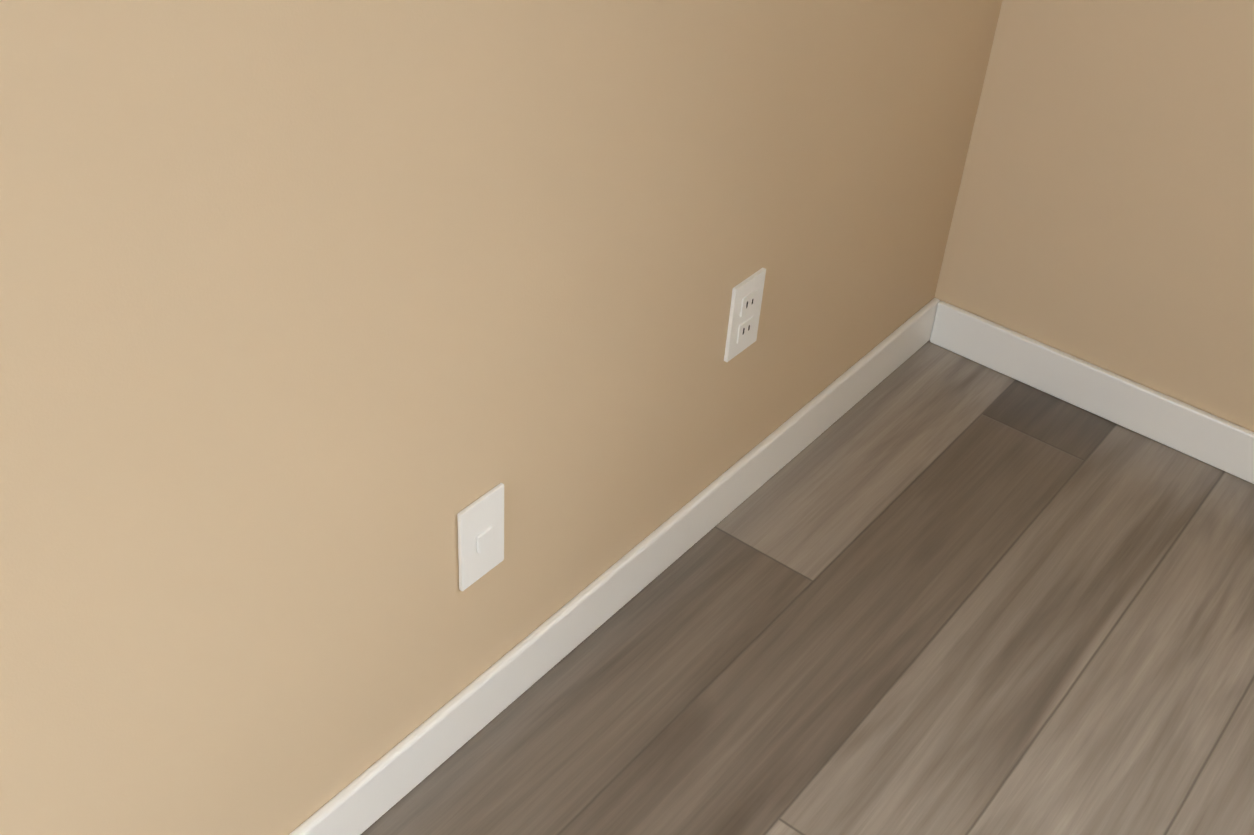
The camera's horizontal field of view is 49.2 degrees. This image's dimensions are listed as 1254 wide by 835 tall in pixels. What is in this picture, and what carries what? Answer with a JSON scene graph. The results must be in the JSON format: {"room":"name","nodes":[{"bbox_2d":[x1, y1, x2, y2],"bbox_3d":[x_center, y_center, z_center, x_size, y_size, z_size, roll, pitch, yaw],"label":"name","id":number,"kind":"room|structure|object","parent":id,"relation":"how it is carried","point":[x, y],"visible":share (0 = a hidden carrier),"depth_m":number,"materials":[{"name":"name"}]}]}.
{"room":"empty room","nodes":[
{"label":"empty room","id":0,"kind":"room"},
{"bbox_2d":[0,0,1002,834],"bbox_3d":[-2.081,0.675,-1.100,0.120,2.740,8.560,28,43,28],"label":"wall","id":1,"kind":"structure","parent":0,"point":[324,324],"depth_m":1.27,"materials":[{"name":"beige paint"}]},
{"bbox_2d":[457,483,503,590],"bbox_3d":[-0.160,0.134,1.523,0.010,0.115,0.070,28,43,28],"label":"light switch","id":2,"kind":"object","parent":1,"relation":"attached to","point":[480,536],"visible":1,"depth_m":1.52,"materials":[{"name":"white plastic"}]},
{"bbox_2d":[289,298,944,834],"bbox_3d":[-2.066,1.727,-0.284,0.017,0.085,8.440,28,43,28],"label":"baseboard","id":3,"kind":"structure","parent":1,"relation":"attached to","point":[389,780],"depth_m":1.81,"materials":[{"name":"white wood"}]},
{"bbox_2d":[724,268,765,361],"bbox_3d":[0.158,-0.135,1.821,0.008,0.115,0.070,28,43,28],"label":"electrical outlet","id":4,"kind":"object","parent":1,"relation":"attached to","point":[745,310],"visible":1,"depth_m":1.81,"materials":[{"name":"white plastic"}]},
{"bbox_2d":[361,340,1253,834],"bbox_3d":[1.831,3.380,-1.910,9.240,0.100,9.920,28,43,28],"label":"floor","id":5,"kind":"structure","parent":0,"point":[927,588],"depth_m":1.84,"materials":[{"name":"brown wood"}]},
{"bbox_2d":[934,0,1253,431],"bbox_3d":[2.850,-0.110,0.384,5.820,2.740,0.160,28,43,28],"label":"wall","id":6,"kind":"structure","parent":0,"point":[1103,216],"depth_m":2.11,"materials":[{"name":"beige paint"}]},
{"bbox_2d":[937,301,1253,483],"bbox_3d":[2.282,0.748,1.396,4.403,0.085,0.013,28,43,28],"label":"baseboard","id":7,"kind":"structure","parent":6,"relation":"attached to","point":[1227,446],"depth_m":2.27,"materials":[{"name":"white wood"}]}
]}

